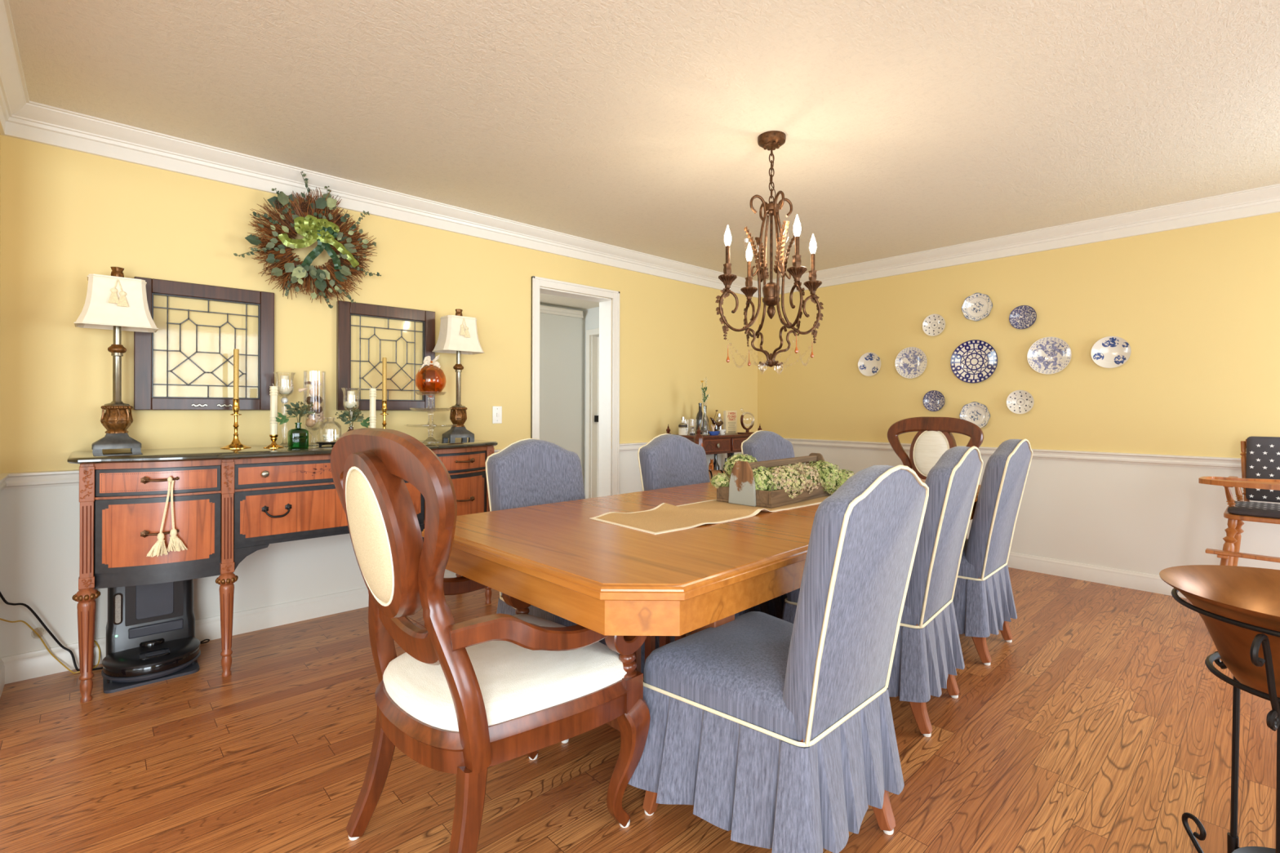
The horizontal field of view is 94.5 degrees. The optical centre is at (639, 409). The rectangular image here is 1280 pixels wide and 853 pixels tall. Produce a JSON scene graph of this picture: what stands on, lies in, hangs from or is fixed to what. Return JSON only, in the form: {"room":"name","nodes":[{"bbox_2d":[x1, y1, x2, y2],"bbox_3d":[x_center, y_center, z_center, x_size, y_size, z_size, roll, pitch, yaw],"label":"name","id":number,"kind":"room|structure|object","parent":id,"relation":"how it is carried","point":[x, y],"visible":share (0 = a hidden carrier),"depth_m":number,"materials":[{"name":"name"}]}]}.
{"room":"dining room","nodes":[
{"label":"dining room","id":0,"kind":"room"},
{"bbox_2d":[0,133,0,281],"bbox_3d":[-0.974,-0.063,0.548,0.120,2.400,5.327,0,0,-43],"label":"wall","id":1,"kind":"structure","parent":0,"point":[0,133],"depth_m":2.43,"materials":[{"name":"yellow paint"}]},
{"bbox_2d":[0,657,4,697],"bbox_3d":[-2.473,1.078,2.271,0.017,0.109,0.467,0,0,-43],"label":"baseboard","id":2,"kind":"structure","parent":1,"relation":"attached to","point":[2,663],"depth_m":2.38,"materials":[{"name":"white paint"}]},
{"bbox_2d":[0,473,8,491],"bbox_3d":[-2.467,0.298,2.274,0.027,0.068,0.467,0,0,-43],"label":"trim","id":3,"kind":"structure","parent":1,"relation":"attached to","point":[2,476],"depth_m":2.35,"materials":[{"name":"white paint"}]},
{"bbox_2d":[0,0,29,134],"bbox_3d":[-0.844,-1.194,0.563,0.087,0.139,5.177,0,0,-43],"label":"trim","id":4,"kind":"structure","parent":1,"relation":"attached to","point":[14,95],"depth_m":2.17,"materials":[{"name":"white paint"}]},
{"bbox_2d":[0,591,102,671],"bbox_3d":[-2.465,0.921,2.488,0.326,0.421,0.084,0,0,-43],"label":"power cable","id":5,"kind":"object","parent":1,"relation":"attached to","point":[2,597],"visible":0.88,"depth_m":2.49,"materials":[{"name":"rubber"}]},
{"bbox_2d":[0,134,757,657],"bbox_3d":[-0.777,-0.062,4.251,5.190,2.400,0.150,0,0,-43],"label":"wall","id":6,"kind":"structure","parent":0,"point":[68,215],"depth_m":2.97,"materials":[{"name":"yellow paint"}]},
{"bbox_2d":[133,276,274,409],"bbox_3d":[-2.107,-0.301,2.891,0.553,0.608,0.041,0,0,-43],"label":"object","id":7,"kind":"object","parent":6,"relation":"attached to","point":[144,398],"visible":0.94,"depth_m":2.87,"materials":[{"name":"black paint"}]},
{"bbox_2d":[0,571,462,684],"bbox_3d":[-1.697,1.080,3.292,2.542,0.109,0.017,0,0,-43],"label":"baseboard","id":8,"kind":"structure","parent":6,"relation":"attached to","point":[36,664],"depth_m":2.98,"materials":[{"name":"white paint"}]},
{"bbox_2d":[3,448,502,489],"bbox_3d":[-1.691,0.301,3.288,2.542,0.068,0.027,0,0,-43],"label":"trim","id":9,"kind":"structure","parent":6,"relation":"attached to","point":[60,477],"depth_m":2.51,"materials":[{"name":"white paint"}]},
{"bbox_2d":[233,171,381,308],"bbox_3d":[-1.738,-0.897,3.142,0.703,0.703,0.171,0,0,-43],"label":"wreath","id":10,"kind":"object","parent":6,"relation":"attached to","point":[313,227],"visible":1,"depth_m":3.12,"materials":[{"name":"green plant"}]},
{"bbox_2d":[2,100,758,297],"bbox_3d":[-0.693,-1.194,4.164,5.190,0.139,0.087,0,0,-43],"label":"trim","id":11,"kind":"structure","parent":6,"relation":"attached to","point":[35,122],"depth_m":3.15,"materials":[{"name":"white paint"}]},
{"bbox_2d":[336,300,435,410],"bbox_3d":[-1.478,-0.299,3.475,0.553,0.608,0.035,0,0,-43],"label":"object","id":12,"kind":"object","parent":6,"relation":"attached to","point":[345,309],"visible":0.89,"depth_m":3.43,"materials":[{"name":"black paint"}]},
{"bbox_2d":[492,406,502,423],"bbox_3d":[-0.957,0.037,3.974,0.070,0.116,0.013,0,0,-43],"label":"light switch","id":13,"kind":"object","parent":6,"relation":"attached to","point":[496,411],"visible":1,"depth_m":3.97,"materials":[{"name":"white plastic"}]},
{"bbox_2d":[530,275,619,497],"bbox_3d":[-0.515,0.102,4.477,0.802,2.072,0.173,0,0,-43],"label":"trim","id":14,"kind":"structure","parent":6,"relation":"attached to","point":[609,308],"depth_m":4.66,"materials":[{"name":"white paint"}]},
{"bbox_2d":[619,442,647,452],"bbox_3d":[0.510,0.308,5.318,1.850,0.068,0.027,0,0,-43],"label":"trim","id":15,"kind":"structure","parent":6,"relation":"attached to","point":[633,446],"depth_m":4.77,"materials":[{"name":"white paint"}]},
{"bbox_2d":[539,303,583,480],"bbox_3d":[-2.637,-0.068,5.811,6.000,2.400,0.120,0,0,-43],"label":"wall","id":16,"kind":"structure","parent":0,"point":[582,455],"depth_m":7.49,"materials":[{"name":"paint"}]},
{"bbox_2d":[539,312,582,462],"bbox_3d":[-1.222,-0.004,7.006,1.300,2.280,0.040,0,0,-43],"label":"door","id":17,"kind":"structure","parent":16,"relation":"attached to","point":[560,336],"depth_m":7.22,"materials":[{"name":"paint"}]},
{"bbox_2d":[539,305,583,319],"bbox_3d":[-1.250,-1.186,6.937,1.560,0.085,0.100,0,0,-43],"label":"trim","id":18,"kind":"structure","parent":16,"relation":"attached to","point":[543,308],"depth_m":7.17,"materials":[{"name":"white paint"}]},
{"bbox_2d":[583,306,599,497],"bbox_3d":[0.108,-0.060,6.714,0.140,2.400,2.273,0,0,-43],"label":"wall","id":19,"kind":"structure","parent":0,"point":[591,316],"depth_m":7.47,"materials":[{"name":"paint"}]},
{"bbox_2d":[585,328,599,498],"bbox_3d":[-0.284,0.074,7.117,0.170,2.130,0.990,0,0,-43],"label":"trim","id":20,"kind":"structure","parent":19,"relation":"attached to","point":[591,340],"depth_m":7.39,"materials":[{"name":"white paint"}]},
{"bbox_2d":[594,336,599,497],"bbox_3d":[-0.276,0.109,7.145,0.080,2.040,0.800,0,0,-43],"label":"door","id":21,"kind":"structure","parent":19,"relation":"in","point":[596,417],"depth_m":7.42,"materials":[{"name":"white paint"}]},
{"bbox_2d":[0,567,1276,852],"bbox_3d":[-0.890,1.187,2.141,8.800,0.100,8.050,0,0,-43],"label":"floor","id":22,"kind":"structure","parent":0,"point":[1104,721],"depth_m":1.93,"materials":[{"name":"brown wood"}]},
{"bbox_2d":[0,617,100,673],"bbox_3d":[-2.489,0.982,2.501,0.073,0.303,0.315,0,0,40],"label":"lead","id":23,"kind":"object","parent":22,"relation":"on","point":[24,622],"visible":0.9,"depth_m":2.50,"materials":[{"name":"white plastic"}]},
{"bbox_2d":[102,579,199,693],"bbox_3d":[-2.139,0.927,2.594,0.315,0.412,0.380,0,0,-43],"label":"dock","id":24,"kind":"object","parent":22,"relation":"on","point":[137,615],"visible":0.65,"depth_m":2.59,"materials":[{"name":"black plastic"}]},
{"bbox_2d":[101,636,200,683],"bbox_3d":[-2.107,1.068,2.562,0.332,0.105,0.332,0,0,-43],"label":"robot vacuum","id":25,"kind":"object","parent":24,"relation":"on","point":[157,658],"visible":0.94,"depth_m":2.48,"materials":[{"name":"grey plastic"}]},
{"bbox_2d":[67,438,497,702],"bbox_3d":[-1.602,0.661,2.979,1.835,0.948,0.580,0,0,-43],"label":"sideboard","id":26,"kind":"object","parent":22,"relation":"on","point":[229,505],"visible":0.68,"depth_m":2.48,"materials":[{"name":"black paint"}]},
{"bbox_2d":[74,266,158,453],"bbox_3d":[-2.277,-0.216,2.579,0.271,0.802,0.197,0,0,-43],"label":"table lamp","id":27,"kind":"object","parent":26,"relation":"on","point":[117,303],"visible":1,"depth_m":2.55,"materials":[{"name":"fabric"}]},
{"bbox_2d":[146,476,186,557],"bbox_3d":[-1.891,0.426,2.369,0.129,0.313,0.032,0,0,-43],"label":"tassel","id":28,"kind":"object","parent":26,"relation":"hanging from","point":[175,544],"visible":1,"depth_m":2.37,"materials":[{"name":"fabric"}]},
{"bbox_2d":[220,348,251,448],"bbox_3d":[-1.937,-0.052,2.839,0.124,0.475,0.124,0,0,-43],"label":"candlestick","id":29,"kind":"object","parent":26,"relation":"on","point":[235,444],"visible":1,"depth_m":2.83,"materials":[{"name":"gold metal"}]},
{"bbox_2d":[233,348,239,399],"bbox_3d":[-1.936,-0.158,2.839,0.022,0.263,0.022,0,0,-43],"label":"taper candle","id":30,"kind":"object","parent":29,"relation":"on","point":[236,352],"depth_m":2.83,"materials":[{"name":"gold wax"}]},
{"bbox_2d":[263,383,284,448],"bbox_3d":[-1.773,0.031,2.868,0.086,0.311,0.086,0,0,-43],"label":"candle holder","id":31,"kind":"object","parent":26,"relation":"on","point":[273,391],"visible":0.98,"depth_m":2.86,"materials":[{"name":"wax"}]},
{"bbox_2d":[269,383,278,435],"bbox_3d":[-1.773,0.003,2.868,0.038,0.256,0.038,0,0,-43],"label":"candle","id":32,"kind":"object","parent":31,"relation":"on","point":[273,391],"depth_m":2.86,"materials":[{"name":"beige wax"}]},
{"bbox_2d":[273,371,295,446],"bbox_3d":[-1.797,0.000,2.994,0.100,0.373,0.100,0,0,-43],"label":"candle holder","id":33,"kind":"object","parent":26,"relation":"on","point":[284,388],"visible":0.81,"depth_m":2.98,"materials":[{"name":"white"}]},
{"bbox_2d":[280,375,288,386],"bbox_3d":[-1.797,-0.142,2.994,0.038,0.057,0.038,0,0,-43],"label":"pillar candle","id":34,"kind":"object","parent":33,"relation":"on","point":[284,380],"depth_m":2.98,"materials":[{"name":"beige wax"}]},
{"bbox_2d":[288,422,308,448],"bbox_3d":[-1.658,0.126,2.872,0.078,0.122,0.078,0,0,-43],"label":"bottle","id":35,"kind":"object","parent":26,"relation":"on","point":[298,437],"visible":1,"depth_m":2.85,"materials":[{"name":"green glass"}]},
{"bbox_2d":[275,401,315,424],"bbox_3d":[-1.656,0.024,2.851,0.054,0.126,0.169,0,0,36],"label":"sprig","id":36,"kind":"object","parent":35,"relation":"in","point":[304,409],"visible":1,"depth_m":2.85,"materials":[{"name":"green plant"}]},
{"bbox_2d":[302,370,325,445],"bbox_3d":[-1.692,-0.006,3.078,0.104,0.385,0.104,0,0,-43],"label":"glass vase","id":37,"kind":"object","parent":26,"relation":"on","point":[304,372],"visible":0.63,"depth_m":3.07,"materials":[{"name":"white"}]},
{"bbox_2d":[315,441,335,446],"bbox_3d":[-1.583,0.177,3.030,0.135,0.020,0.136,0,0,-43],"label":"iron stand","id":38,"kind":"object","parent":26,"relation":"on","point":[319,443],"visible":0.62,"depth_m":2.97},
{"bbox_2d":[319,417,342,442],"bbox_3d":[-1.583,0.104,3.030,0.104,0.124,0.104,0,0,-43],"label":"glass jar","id":39,"kind":"object","parent":38,"relation":"on","point":[322,426],"visible":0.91,"depth_m":3.02,"materials":[{"name":"clear"}]},
{"bbox_2d":[346,426,354,431],"bbox_3d":[-1.506,0.140,3.087,0.066,0.095,0.066,0,0,-43],"label":"bud vase","id":40,"kind":"object","parent":26,"relation":"on","point":[350,428],"visible":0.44,"depth_m":3.08,"materials":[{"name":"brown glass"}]},
{"bbox_2d":[335,404,369,427],"bbox_3d":[-1.488,0.044,3.085,0.176,0.138,0.068,0,0,-36],"label":"sprig","id":41,"kind":"object","parent":40,"relation":"in","point":[356,413],"visible":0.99,"depth_m":3.08,"materials":[{"name":"green plant"}]},
{"bbox_2d":[341,387,360,426],"bbox_3d":[-1.570,0.036,3.218,0.100,0.303,0.100,0,0,-43],"label":"glass","id":42,"kind":"object","parent":26,"relation":"on","point":[350,402],"visible":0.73,"depth_m":3.20,"materials":[{"name":"clear"}]},
{"bbox_2d":[368,386,376,428],"bbox_3d":[-1.409,0.032,3.122,0.086,0.311,0.086,0,0,-43],"label":"candle","id":43,"kind":"object","parent":26,"relation":"on","point":[372,391],"visible":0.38,"depth_m":3.11,"materials":[{"name":"beige wax"}]},
{"bbox_2d":[379,357,388,428],"bbox_3d":[-1.419,-0.050,3.288,0.124,0.475,0.124,0,0,-43],"label":"candlestick","id":44,"kind":"object","parent":26,"relation":"on","point":[384,408],"visible":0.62,"depth_m":3.28,"materials":[{"name":"gold metal"}]},
{"bbox_2d":[382,357,386,400],"bbox_3d":[-1.419,-0.156,3.288,0.022,0.263,0.022,0,0,-43],"label":"taper candle","id":45,"kind":"object","parent":44,"relation":"on","point":[384,360],"depth_m":3.28,"materials":[{"name":"gold wax"}]},
{"bbox_2d":[403,424,457,442],"bbox_3d":[-1.197,0.138,3.385,0.290,0.100,0.290,0,0,-43],"label":"cake stand","id":46,"kind":"object","parent":26,"relation":"on","point":[430,439],"visible":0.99,"depth_m":3.40,"materials":[{"name":"clear glass"}]},
{"bbox_2d":[408,408,452,425],"bbox_3d":[-1.196,0.045,3.385,0.230,0.104,0.230,0,0,-43],"label":"cake stand","id":47,"kind":"object","parent":46,"relation":"on","point":[428,411],"visible":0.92,"depth_m":3.37,"materials":[{"name":"clear glass"}]},
{"bbox_2d":[414,391,446,408],"bbox_3d":[-1.196,-0.046,3.385,0.170,0.107,0.170,0,0,-43],"label":"cake stand","id":48,"kind":"object","parent":47,"relation":"on","point":[430,394],"visible":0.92,"depth_m":3.37,"materials":[{"name":"clear glass"}]},
{"bbox_2d":[414,355,446,391],"bbox_3d":[-1.195,-0.200,3.385,0.168,0.227,0.168,0,0,-43],"label":"ornament","id":49,"kind":"object","parent":48,"relation":"on","point":[432,365],"visible":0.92,"depth_m":3.36,"materials":[{"name":"orange glass"}]},
{"bbox_2d":[431,308,484,440],"bbox_3d":[-1.115,-0.212,3.637,0.271,0.802,0.197,0,0,-43],"label":"table lamp","id":50,"kind":"object","parent":26,"relation":"on","point":[458,334],"visible":0.98,"depth_m":3.60,"materials":[{"name":"fabric"}]},
{"bbox_2d":[330,427,650,852],"bbox_3d":[-0.404,0.592,1.571,0.684,1.094,0.632,0,0,-45],"label":"armchair","id":51,"kind":"object","parent":22,"relation":"on","point":[465,699],"visible":0.89,"depth_m":1.35,"materials":[{"name":"brown wood"}]},
{"bbox_2d":[382,613,626,731],"bbox_3d":[-0.374,0.676,1.602,0.561,0.070,0.537,0,0,-45],"label":"seat cushion","id":52,"kind":"object","parent":51,"relation":"on","point":[519,686],"depth_m":1.44,"materials":[{"name":"beige fabric"}]},
{"bbox_2d":[485,438,675,743],"bbox_3d":[-0.265,0.634,2.376,0.692,1.011,0.638,0,0,45],"label":"slipcovered chair","id":53,"kind":"object","parent":22,"relation":"on","point":[526,472],"visible":0.05,"depth_m":2.50,"materials":[{"name":"blue fabric"}]},
{"bbox_2d":[421,473,980,732],"bbox_3d":[0.525,0.762,2.486,2.575,0.760,1.132,0,0,-44],"label":"dining table","id":54,"kind":"object","parent":22,"relation":"on","point":[605,579],"visible":0.34,"depth_m":1.57,"materials":[{"name":"brown wood"}]},
{"bbox_2d":[589,494,831,534],"bbox_3d":[0.561,0.370,2.475,1.678,0.022,0.373,0,0,-43],"label":"table runner","id":55,"kind":"object","parent":54,"relation":"on","point":[665,517],"visible":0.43,"depth_m":2.10,"materials":[{"name":"beige fabric"}]},
{"bbox_2d":[716,453,832,507],"bbox_3d":[0.617,0.292,2.572,0.260,0.172,0.631,0,0,43],"label":"tote","id":56,"kind":"object","parent":55,"relation":"on","point":[741,490],"visible":0.66,"depth_m":2.36,"materials":[{"name":"brown wood"}]},
{"bbox_2d":[710,472,729,488],"bbox_3d":[0.333,0.294,2.446,0.089,0.064,0.087,0,0,-43],"label":"bloom","id":57,"kind":"object","parent":56,"relation":"in","point":[717,481],"visible":0.98,"depth_m":2.42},
{"bbox_2d":[723,453,757,477],"bbox_3d":[0.439,0.245,2.546,0.151,0.113,0.157,0,0,-43],"label":"bloom","id":58,"kind":"object","parent":56,"relation":"in","point":[729,465],"visible":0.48,"depth_m":2.52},
{"bbox_2d":[751,466,777,491],"bbox_3d":[0.477,0.291,2.404,0.172,0.127,0.176,0,0,-43],"label":"bloom","id":59,"kind":"object","parent":56,"relation":"in","point":[762,480],"visible":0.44,"depth_m":2.35,"materials":[{"name":"plant"}]},
{"bbox_2d":[768,465,808,498],"bbox_3d":[0.599,0.293,2.420,0.169,0.129,0.203,0,0,34],"label":"bloom","id":60,"kind":"object","parent":56,"relation":"in","point":[788,479],"visible":0.77,"depth_m":2.36,"materials":[{"name":"plant"}]},
{"bbox_2d":[784,462,822,493],"bbox_3d":[0.689,0.293,2.535,0.179,0.129,0.173,0,0,-43],"label":"bloom","id":61,"kind":"object","parent":56,"relation":"in","point":[810,473],"visible":0.47,"depth_m":2.48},
{"bbox_2d":[803,460,845,493],"bbox_3d":[0.815,0.305,2.652,0.199,0.153,0.214,0,0,-43],"label":"bloom","id":62,"kind":"object","parent":56,"relation":"in","point":[828,475],"visible":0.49,"depth_m":2.58,"materials":[{"name":"plant"}]},
{"bbox_2d":[834,469,853,490],"bbox_3d":[0.912,0.321,2.638,0.150,0.107,0.131,0,0,-43],"label":"bloom","id":63,"kind":"object","parent":56,"relation":"in","point":[848,474],"visible":0.25,"depth_m":2.60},
{"bbox_2d":[637,433,787,633],"bbox_3d":[0.366,0.636,2.945,0.692,1.011,0.638,0,0,45],"label":"slipcovered chair","id":64,"kind":"object","parent":22,"relation":"on","point":[667,460],"visible":0.11,"depth_m":3.06,"materials":[{"name":"blue fabric"}]},
{"bbox_2d":[666,424,761,460],"bbox_3d":[0.650,0.633,5.117,0.895,1.017,0.420,0,0,-43],"label":"bar cabinet","id":65,"kind":"object","parent":22,"relation":"on","point":[728,443],"visible":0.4,"depth_m":4.89,"materials":[{"name":"brown wood"}]},
{"bbox_2d":[678,417,687,435],"bbox_3d":[0.353,0.138,4.854,0.073,0.151,0.074,0,0,-43],"label":"liquor bottle","id":66,"kind":"object","parent":65,"relation":"on","point":[682,431],"visible":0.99,"depth_m":4.83,"materials":[{"name":"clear glass"}]},
{"bbox_2d":[696,403,704,434],"bbox_3d":[0.519,0.079,5.103,0.076,0.270,0.076,0,0,-43],"label":"wine bottle","id":67,"kind":"object","parent":65,"relation":"on","point":[699,416],"visible":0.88,"depth_m":5.07,"materials":[{"name":"clear glass"}]},
{"bbox_2d":[699,401,710,435],"bbox_3d":[0.536,0.077,4.928,0.104,0.275,0.104,0,0,-43],"label":"bottle","id":68,"kind":"object","parent":65,"relation":"on","point":[704,432],"visible":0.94,"depth_m":4.92,"materials":[{"name":"clear"}]},
{"bbox_2d":[710,409,723,431],"bbox_3d":[0.656,0.110,5.093,0.156,0.208,0.046,0,0,-43],"label":"pipe","id":69,"kind":"object","parent":65,"relation":"on","point":[718,424],"visible":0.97,"depth_m":5.08,"materials":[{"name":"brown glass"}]},
{"bbox_2d":[710,417,723,426],"bbox_3d":[0.656,0.110,5.093,0.156,0.086,0.046,0,0,-43],"label":"bowl","id":70,"kind":"object","parent":69,"relation":"on","point":[718,424],"depth_m":5.08,"materials":[{"name":"glass"}]},
{"bbox_2d":[723,410,737,433],"bbox_3d":[0.812,0.113,5.323,0.137,0.205,0.033,0,0,-35],"label":"sign","id":71,"kind":"object","parent":65,"relation":"on","point":[730,417],"visible":0.98,"depth_m":5.30,"materials":[{"name":"beige paper"}]},
{"bbox_2d":[737,408,755,434],"bbox_3d":[0.948,0.103,5.247,0.186,0.225,0.131,0,0,-43],"label":"decanter","id":72,"kind":"object","parent":65,"relation":"on","point":[744,425],"visible":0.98,"depth_m":5.25,"materials":[{"name":"brown wood"}]},
{"bbox_2d":[741,430,795,471],"bbox_3d":[0.990,0.638,3.493,0.692,1.011,0.638,0,0,45],"label":"slipcovered chair","id":73,"kind":"object","parent":22,"relation":"on","point":[762,445],"visible":0.03,"depth_m":3.64,"materials":[{"name":"blue fabric"}]},
{"bbox_2d":[628,464,928,852],"bbox_3d":[0.377,0.636,1.645,0.692,1.011,0.638,0,0,44],"label":"slipcovered chair","id":74,"kind":"object","parent":22,"relation":"on","point":[779,735],"visible":0.91,"depth_m":1.44,"materials":[{"name":"blue fabric"}]},
{"bbox_2d":[782,445,983,737],"bbox_3d":[0.954,0.637,2.373,0.692,1.011,0.638,0,0,39],"label":"slipcovered chair","id":75,"kind":"object","parent":22,"relation":"on","point":[928,653],"visible":0.38,"depth_m":2.09,"materials":[{"name":"blue fabric"}]},
{"bbox_2d":[887,417,983,538],"bbox_3d":[1.821,0.599,3.904,0.684,1.094,0.632,0,0,-43],"label":"armchair","id":76,"kind":"object","parent":22,"relation":"on","point":[934,437],"visible":0.26,"depth_m":4.07,"materials":[{"name":"brown wood"}]},
{"bbox_2d":[952,439,1032,666],"bbox_3d":[1.523,0.639,2.956,0.692,1.011,0.638,0,0,42],"label":"slipcovered chair","id":77,"kind":"object","parent":22,"relation":"on","point":[984,603],"visible":0.41,"depth_m":2.67,"materials":[{"name":"blue fabric"}]},
{"bbox_2d":[1171,587,1279,852],"bbox_3d":[1.415,0.785,1.204,0.509,0.718,0.507,0,0,-43],"label":"stand","id":78,"kind":"object","parent":22,"relation":"on","point":[1273,719],"visible":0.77,"depth_m":1.28,"materials":[{"name":"metal"}]},
{"bbox_2d":[1159,564,1279,697],"bbox_3d":[1.418,0.501,1.241,0.497,0.219,0.497,0,0,-43],"label":"copper bowl","id":79,"kind":"object","parent":78,"relation":"on","point":[1245,594],"visible":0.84,"depth_m":1.35,"materials":[{"name":"metal"}]},
{"bbox_2d":[1226,832,1239,852],"bbox_3d":[1.412,1.052,1.409,0.020,0.075,0.021,0,0,-43],"label":"socket","id":80,"kind":"object","parent":78,"relation":"attached to","point":[1233,839],"depth_m":1.40,"materials":[{"name":"metal"}]},
{"bbox_2d":[1198,439,1279,566],"bbox_3d":[3.253,0.660,2.973,0.816,0.990,0.612,0,0,-43],"label":"high chair","id":81,"kind":"object","parent":22,"relation":"on","point":[1229,555],"visible":0.74,"depth_m":3.01,"materials":[{"name":"brown wood"}]},
{"bbox_2d":[1198,476,1279,490],"bbox_3d":[3.079,0.361,2.812,0.340,0.024,0.612,0,0,-43],"label":"tray","id":82,"kind":"object","parent":81,"relation":"on","point":[1267,484],"depth_m":2.90,"materials":[{"name":"brown wood"}]},
{"bbox_2d":[1227,436,1279,518],"bbox_3d":[3.315,0.342,3.029,0.512,0.383,0.420,0,0,-43],"label":"cushion","id":83,"kind":"object","parent":81,"relation":"on","point":[1263,453],"visible":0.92,"depth_m":3.21,"materials":[{"name":"grey fabric"}]},
{"bbox_2d":[8,0,1279,309],"bbox_3d":[-0.882,-1.313,2.141,8.800,0.100,8.050,0,0,-43],"label":"ceiling","id":84,"kind":"structure","parent":0,"point":[908,126],"depth_m":2.41,"materials":[{"name":"paint"}]},
{"bbox_2d":[715,130,823,373],"bbox_3d":[0.607,-0.709,2.736,0.396,1.098,0.397,0,0,28],"label":"chandelier","id":85,"kind":"object","parent":84,"relation":"hanging from","point":[771,140],"visible":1,"depth_m":2.71,"materials":[{"name":"brown metal"}]},
{"bbox_2d":[724,225,731,263],"bbox_3d":[0.396,-0.729,2.673,0.033,0.206,0.033,0,0,-43],"label":"candle","id":86,"kind":"object","parent":85,"relation":"on","point":[727,237],"depth_m":2.66,"materials":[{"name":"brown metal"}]},
{"bbox_2d":[746,242,752,276],"bbox_3d":[0.544,-0.728,2.947,0.033,0.206,0.033,0,0,-43],"label":"candle","id":87,"kind":"object","parent":85,"relation":"on","point":[748,252],"depth_m":2.94,"materials":[{"name":"brown metal"}]},
{"bbox_2d":[793,214,800,254],"bbox_3d":[0.670,-0.728,2.525,0.033,0.206,0.033,0,0,-43],"label":"candle","id":88,"kind":"object","parent":85,"relation":"on","point":[797,226],"depth_m":2.52,"materials":[{"name":"brown metal"}]},
{"bbox_2d":[809,234,816,270],"bbox_3d":[0.818,-0.728,2.799,0.033,0.206,0.033,0,0,-43],"label":"candle","id":89,"kind":"object","parent":85,"relation":"on","point":[812,244],"depth_m":2.79,"materials":[{"name":"brown metal"}]},
{"bbox_2d":[757,212,1279,575],"bbox_3d":[2.981,-0.051,4.092,0.120,2.400,5.477,0,0,-43],"label":"wall","id":90,"kind":"structure","parent":0,"point":[1197,308],"depth_m":3.95,"materials":[{"name":"yellow paint"}]},
{"bbox_2d":[857,352,880,376],"bbox_3d":[1.972,-0.386,5.079,0.025,0.204,0.204,0,0,-43],"label":"wall plate","id":91,"kind":"object","parent":90,"relation":"attached to","point":[869,363],"visible":1,"depth_m":5.08,"materials":[{"name":"ceramic"}]},
{"bbox_2d":[894,346,927,378],"bbox_3d":[2.210,-0.379,4.821,0.025,0.256,0.256,0,0,-43],"label":"wall plate","id":92,"kind":"object","parent":90,"relation":"attached to","point":[911,362],"visible":1,"depth_m":4.82,"materials":[{"name":"ceramic"}]},
{"bbox_2d":[922,314,945,336],"bbox_3d":[2.331,-0.667,4.690,0.025,0.174,0.174,0,0,-43],"label":"wall plate","id":93,"kind":"object","parent":90,"relation":"attached to","point":[933,325],"visible":1,"depth_m":4.69,"materials":[{"name":"ceramic"}]},
{"bbox_2d":[923,390,944,411],"bbox_3d":[2.331,-0.067,4.689,0.025,0.166,0.166,0,0,-43],"label":"wall plate","id":94,"kind":"object","parent":90,"relation":"attached to","point":[933,400],"visible":1,"depth_m":4.69,"materials":[{"name":"ceramic"}]},
{"bbox_2d":[950,339,997,382],"bbox_3d":[2.526,-0.361,4.478,0.025,0.326,0.326,0,0,-43],"label":"wall plate","id":95,"kind":"object","parent":90,"relation":"attached to","point":[975,361],"visible":1,"depth_m":4.48,"materials":[{"name":"ceramic"}]},
{"bbox_2d":[959,401,990,427],"bbox_3d":[2.531,0.048,4.471,0.025,0.211,0.211,0,0,-43],"label":"wall plate","id":96,"kind":"object","parent":90,"relation":"attached to","point":[975,412],"visible":0.88,"depth_m":4.47,"materials":[{"name":"ceramic"}]},
{"bbox_2d":[961,293,992,320],"bbox_3d":[2.542,-0.770,4.462,0.025,0.213,0.213,0,0,-43],"label":"wall plate","id":97,"kind":"object","parent":90,"relation":"attached to","point":[977,306],"visible":1,"depth_m":4.46,"materials":[{"name":"ceramic"}]},
{"bbox_2d":[782,437,1241,469],"bbox_3d":[2.590,0.314,4.406,0.027,0.068,4.187,0,0,-43],"label":"trim","id":98,"kind":"structure","parent":90,"relation":"attached to","point":[1228,463],"depth_m":3.93,"materials":[{"name":"white paint"}]},
{"bbox_2d":[760,183,1279,297],"bbox_3d":[2.908,-1.182,4.022,0.087,0.139,5.177,0,0,-43],"label":"trim","id":99,"kind":"structure","parent":90,"relation":"attached to","point":[1264,200],"depth_m":4.03,"materials":[{"name":"white paint"}]},
{"bbox_2d":[1006,390,1034,413],"bbox_3d":[2.733,-0.052,4.253,0.025,0.172,0.172,0,0,-43],"label":"wall plate","id":100,"kind":"object","parent":90,"relation":"attached to","point":[1019,402],"visible":1,"depth_m":4.25,"materials":[{"name":"ceramic"}]},
{"bbox_2d":[1008,305,1036,328],"bbox_3d":[2.745,-0.658,4.242,0.025,0.170,0.170,0,0,-43],"label":"wall plate","id":101,"kind":"object","parent":90,"relation":"attached to","point":[1022,317],"visible":1,"depth_m":4.24,"materials":[{"name":"ceramic"}]},
{"bbox_2d":[1026,337,1071,373],"bbox_3d":[2.852,-0.374,4.125,0.025,0.260,0.260,0,0,-43],"label":"wall plate","id":102,"kind":"object","parent":90,"relation":"attached to","point":[1046,355],"visible":1,"depth_m":4.12,"materials":[{"name":"ceramic"}]},
{"bbox_2d":[1007,551,1186,598],"bbox_3d":[2.591,1.094,4.410,0.017,0.109,4.187,0,0,-43],"label":"baseboard","id":103,"kind":"structure","parent":90,"relation":"attached to","point":[1091,573],"depth_m":3.94,"materials":[{"name":"white paint"}]},
{"bbox_2d":[1090,336,1131,368],"bbox_3d":[3.082,-0.373,3.875,0.025,0.208,0.208,0,0,-43],"label":"wall plate","id":104,"kind":"object","parent":90,"relation":"attached to","point":[1108,352],"visible":1,"depth_m":3.88,"materials":[{"name":"ceramic"}]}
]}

